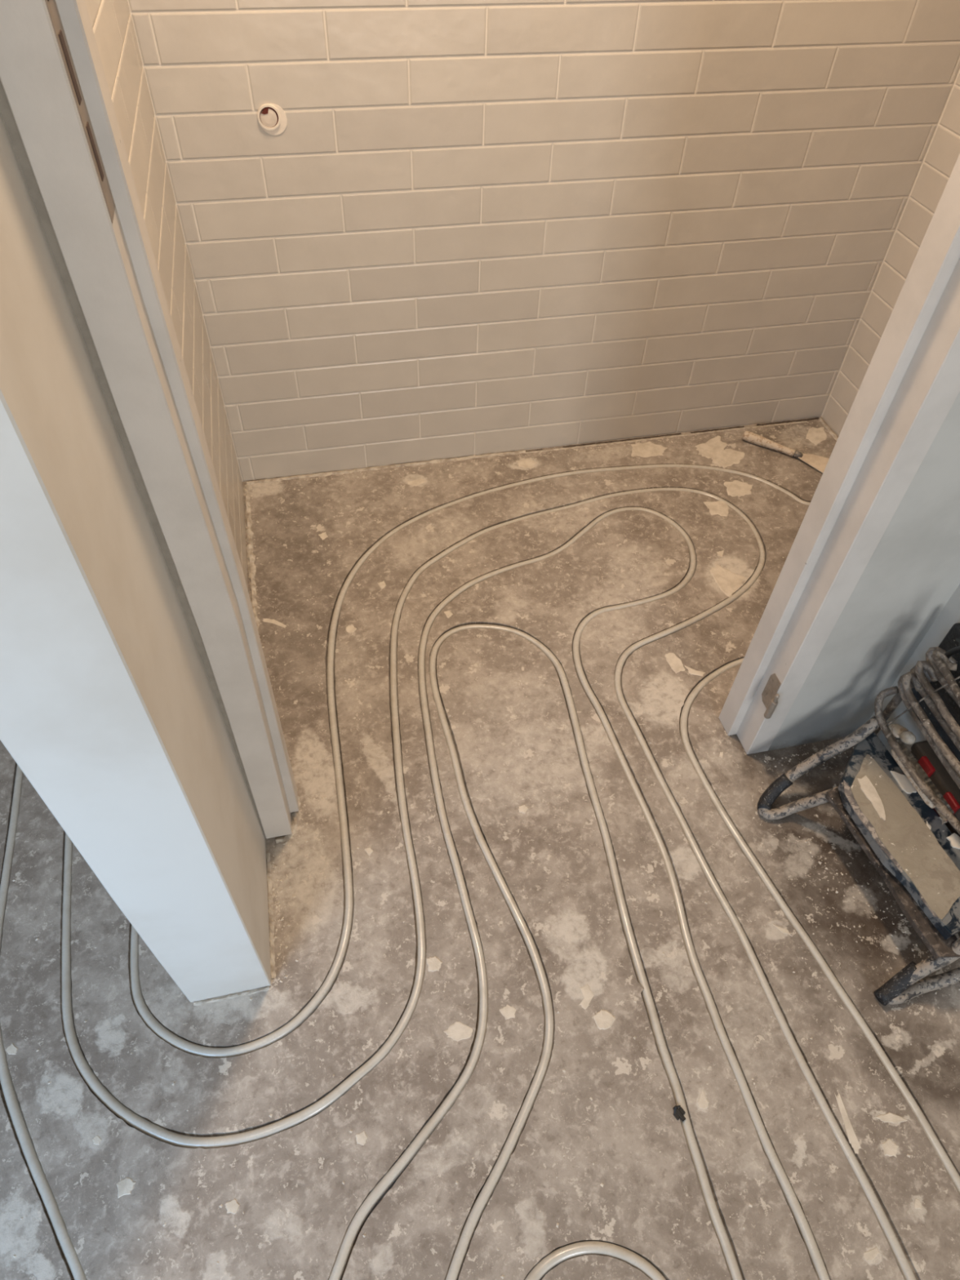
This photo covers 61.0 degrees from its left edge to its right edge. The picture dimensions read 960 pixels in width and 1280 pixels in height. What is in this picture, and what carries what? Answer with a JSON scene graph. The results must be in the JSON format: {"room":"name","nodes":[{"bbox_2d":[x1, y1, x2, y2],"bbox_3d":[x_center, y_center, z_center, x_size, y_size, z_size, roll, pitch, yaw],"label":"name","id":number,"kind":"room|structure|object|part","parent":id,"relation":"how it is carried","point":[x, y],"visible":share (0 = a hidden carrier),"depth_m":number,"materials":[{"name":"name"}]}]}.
{"room":"building under construction","nodes":[
{"label":"building under construction","id":0,"kind":"room"},
{"bbox_2d":[0,0,271,1002],"bbox_3d":[-0.509,-0.714,0.831,0.143,2.420,1.334,-9,50,-9],"label":"wall","id":1,"kind":"structure","parent":0,"point":[109,709],"depth_m":0.81,"materials":[{"name":"paint"}]},
{"bbox_2d":[0,417,959,1279],"bbox_3d":[-0.036,1.203,0.861,3.400,0.128,4.460,-9,50,-9],"label":"floor","id":2,"kind":"structure","parent":0,"point":[298,1210],"depth_m":1.36,"materials":[{"name":"concrete"}]},
{"bbox_2d":[0,764,87,1279],"bbox_3d":[-0.759,0.529,1.355,0.114,0.018,1.077,-18,52,-17],"label":"pipe","id":3,"kind":"object","parent":2,"relation":"on","point":[14,1108],"visible":0.85,"depth_m":1.20,"materials":[{"name":"plastic"}]},
{"bbox_2d":[5,422,959,1279],"bbox_3d":[0.166,0.179,1.682,2.159,0.003,1.833,-9,50,-9],"label":"crumbs","id":4,"kind":"object","parent":2,"relation":"on","point":[602,1184],"visible":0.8,"depth_m":1.45,"materials":[{"name":"white concrete"}]},
{"bbox_2d":[61,487,916,1279],"bbox_3d":[-0.077,0.195,1.670,1.502,0.019,1.730,5,49,2],"label":"pipe","id":5,"kind":"object","parent":2,"relation":"on","point":[102,1093],"visible":0.91,"depth_m":1.35,"materials":[{"name":"plastic"}]},
{"bbox_2d":[129,464,959,1195],"bbox_3d":[0.179,0.127,1.739,1.496,0.019,1.793,10,49,6],"label":"pipe","id":6,"kind":"object","parent":2,"relation":"on","point":[140,1003],"visible":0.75,"depth_m":1.43,"materials":[{"name":"plastic"}]},
{"bbox_2d":[328,506,830,1279],"bbox_3d":[0.165,0.273,1.612,0.703,0.019,1.680,3,49,0],"label":"pipe","id":7,"kind":"object","parent":2,"relation":"on","point":[383,1185],"visible":0.98,"depth_m":1.38,"materials":[{"name":"plastic"}]},
{"bbox_2d":[429,624,742,1279],"bbox_3d":[0.123,0.433,1.471,0.427,0.018,1.241,-1,49,-3],"label":"pipe","id":8,"kind":"object","parent":2,"relation":"on","point":[472,1221],"visible":0.99,"depth_m":1.34,"materials":[{"name":"plastic"}]},
{"bbox_2d":[672,1105,685,1121],"bbox_3d":[0.300,0.711,1.224,0.017,0.007,0.022,-28,55,-23],"label":"clip","id":9,"kind":"object","parent":8,"relation":"attached to","point":[679,1113],"visible":1,"depth_m":1.22,"materials":[{"name":"black plastic"}]},
{"bbox_2d":[524,1240,666,1279],"bbox_3d":[0.154,0.864,1.098,0.236,0.018,0.087,1,49,-1],"label":"pipe","id":10,"kind":"object","parent":2,"relation":"on","point":[562,1254],"visible":1,"depth_m":1.11,"materials":[{"name":"plastic"}]},
{"bbox_2d":[742,431,829,473],"bbox_3d":[0.878,-0.533,2.310,0.280,0.028,0.096,24,52,17],"label":"scraper","id":11,"kind":"object","parent":2,"relation":"on","point":[819,463],"visible":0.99,"depth_m":2.31,"materials":[{"name":"wood"}]},
{"bbox_3d":[0.827,-0.562,2.333,0.153,0.029,0.028,26,53,19],"label":"handle","id":12,"kind":"part","parent":11,"relation":"part of","materials":[{"name":"paint"}]},
{"bbox_3d":[0.951,-0.496,2.290,0.113,0.008,0.096,24,52,17],"label":"blade","id":13,"kind":"part","parent":11,"relation":"part of","materials":[{"name":"paint"}]},
{"bbox_2d":[756,715,959,1005],"bbox_3d":[0.696,0.366,1.401,0.223,0.212,0.428,-14,51,-14],"label":"step stool","id":14,"kind":"object","parent":2,"relation":"on","point":[911,847],"visible":0.98,"depth_m":1.38,"materials":[{"name":"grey metal"}]},
{"bbox_3d":[0.631,0.251,1.498,0.200,0.212,0.098,-9,50,-9],"label":"leg","id":15,"kind":"part","parent":14,"relation":"part of","materials":[{"name":"paint"}]},
{"bbox_2d":[888,724,915,744],"bbox_3d":[0.758,0.169,1.465,0.026,0.042,0.056,-9,50,-9],"label":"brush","id":16,"kind":"object","parent":14,"relation":"on","point":[898,731],"visible":0.91,"depth_m":1.45,"materials":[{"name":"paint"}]},
{"bbox_3d":[0.756,0.165,1.474,0.026,0.033,0.038,-9,50,-9],"label":"handle","id":17,"kind":"part","parent":16,"relation":"part of","materials":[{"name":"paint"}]},
{"bbox_2d":[887,737,954,822],"bbox_3d":[0.755,0.237,1.407,0.032,0.027,0.170,-9,50,-9],"label":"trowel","id":18,"kind":"object","parent":14,"relation":"on","point":[925,777],"visible":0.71,"depth_m":1.40,"materials":[{"name":"metal"}]},
{"bbox_3d":[0.748,0.236,1.405,0.018,0.024,0.120,-9,50,-9],"label":"handle","id":19,"kind":"part","parent":18,"relation":"part of","materials":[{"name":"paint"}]},
{"bbox_3d":[0.737,0.520,1.304,0.169,0.160,0.050,-11,50,-11],"label":"leg","id":20,"kind":"part","parent":14,"relation":"part of","materials":[{"name":"paint"}]},
{"bbox_2d":[898,740,959,935],"bbox_3d":[0.824,0.353,1.428,0.057,0.196,0.309,-9,50,-9],"label":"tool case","id":21,"kind":"object","parent":14,"relation":"on","point":[922,751],"visible":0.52,"depth_m":1.41,"materials":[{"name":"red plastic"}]},
{"bbox_3d":[0.831,0.299,1.367,0.049,0.022,0.309,-9,50,-9],"label":"lid","id":22,"kind":"part","parent":21,"relation":"part of","materials":[{"name":"red plastic"}]},
{"bbox_2d":[873,622,959,834],"bbox_3d":[0.795,0.262,1.342,0.098,0.428,0.462,-9,50,-9],"label":"rack","id":23,"kind":"object","parent":2,"relation":"on","point":[930,691],"visible":0.89,"depth_m":1.35,"materials":[{"name":"metal"}]},
{"bbox_3d":[0.839,0.204,1.283,0.014,0.200,0.455,-9,50,-9],"label":"folded panel","id":24,"kind":"part","parent":23,"relation":"part of","materials":[{"name":"grey metal"}]},
{"bbox_2d":[944,645,959,658],"bbox_3d":[0.763,0.043,1.266,0.016,0.124,0.123,1,49,-1],"label":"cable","id":25,"kind":"object","parent":23,"relation":"on","point":[949,653],"visible":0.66,"depth_m":1.31,"materials":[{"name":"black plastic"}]},
{"bbox_2d":[127,0,959,481],"bbox_3d":[-0.483,-1.271,1.316,3.400,2.420,0.101,-9,50,-9],"label":"wall","id":26,"kind":"structure","parent":0,"point":[470,227],"depth_m":1.81,"materials":[{"name":"tile"}]},
{"bbox_2d":[257,103,287,135],"bbox_3d":[-0.401,-1.005,1.574,0.055,0.053,0.007,-9,50,-9],"label":"pipe fitting","id":27,"kind":"object","parent":26,"relation":"attached to","point":[272,117],"visible":1,"depth_m":1.57,"materials":[{"name":"white plastic"}]},
{"bbox_2d":[768,391,959,751],"bbox_3d":[1.006,-0.665,0.845,0.825,2.420,0.102,-9,50,-9],"label":"wall","id":28,"kind":"structure","parent":0,"point":[913,571],"depth_m":1.37,"materials":[{"name":"grey paint"}]},
{"bbox_2d":[821,70,959,436],"bbox_3d":[1.224,-1.114,1.243,0.118,2.420,0.974,-9,50,-9],"label":"wall","id":29,"kind":"structure","parent":0,"point":[943,153],"depth_m":2.05,"materials":[{"name":"tile"}]},
{"bbox_2d":[869,583,959,764],"bbox_3d":[1.240,0.626,-0.267,0.112,2.420,3.326,-9,50,-9],"label":"wall","id":30,"kind":"structure","parent":0,"point":[949,615],"depth_m":1.48,"materials":[{"name":"grey paint"}]},
{"bbox_3d":[0.143,-1.212,-0.090,1.005,0.340,0.102,-9,50,-9],"label":"wall","id":31,"kind":"structure","parent":0,"visible":0},
{"bbox_2d":[0,0,959,838],"bbox_3d":[0.114,-0.417,0.817,1.006,2.083,0.116,-9,50,-9],"label":"door frame","id":32,"kind":"structure","parent":31,"relation":"in","point":[57,110],"depth_m":0.97,"materials":[{"name":"wood"}]},
{"bbox_3d":[-0.312,-0.476,0.575,0.004,0.335,0.035,-9,50,-9],"label":"strike plate","id":33,"kind":"part","parent":32,"relation":"part of","materials":[{"name":"metal"}]}
]}

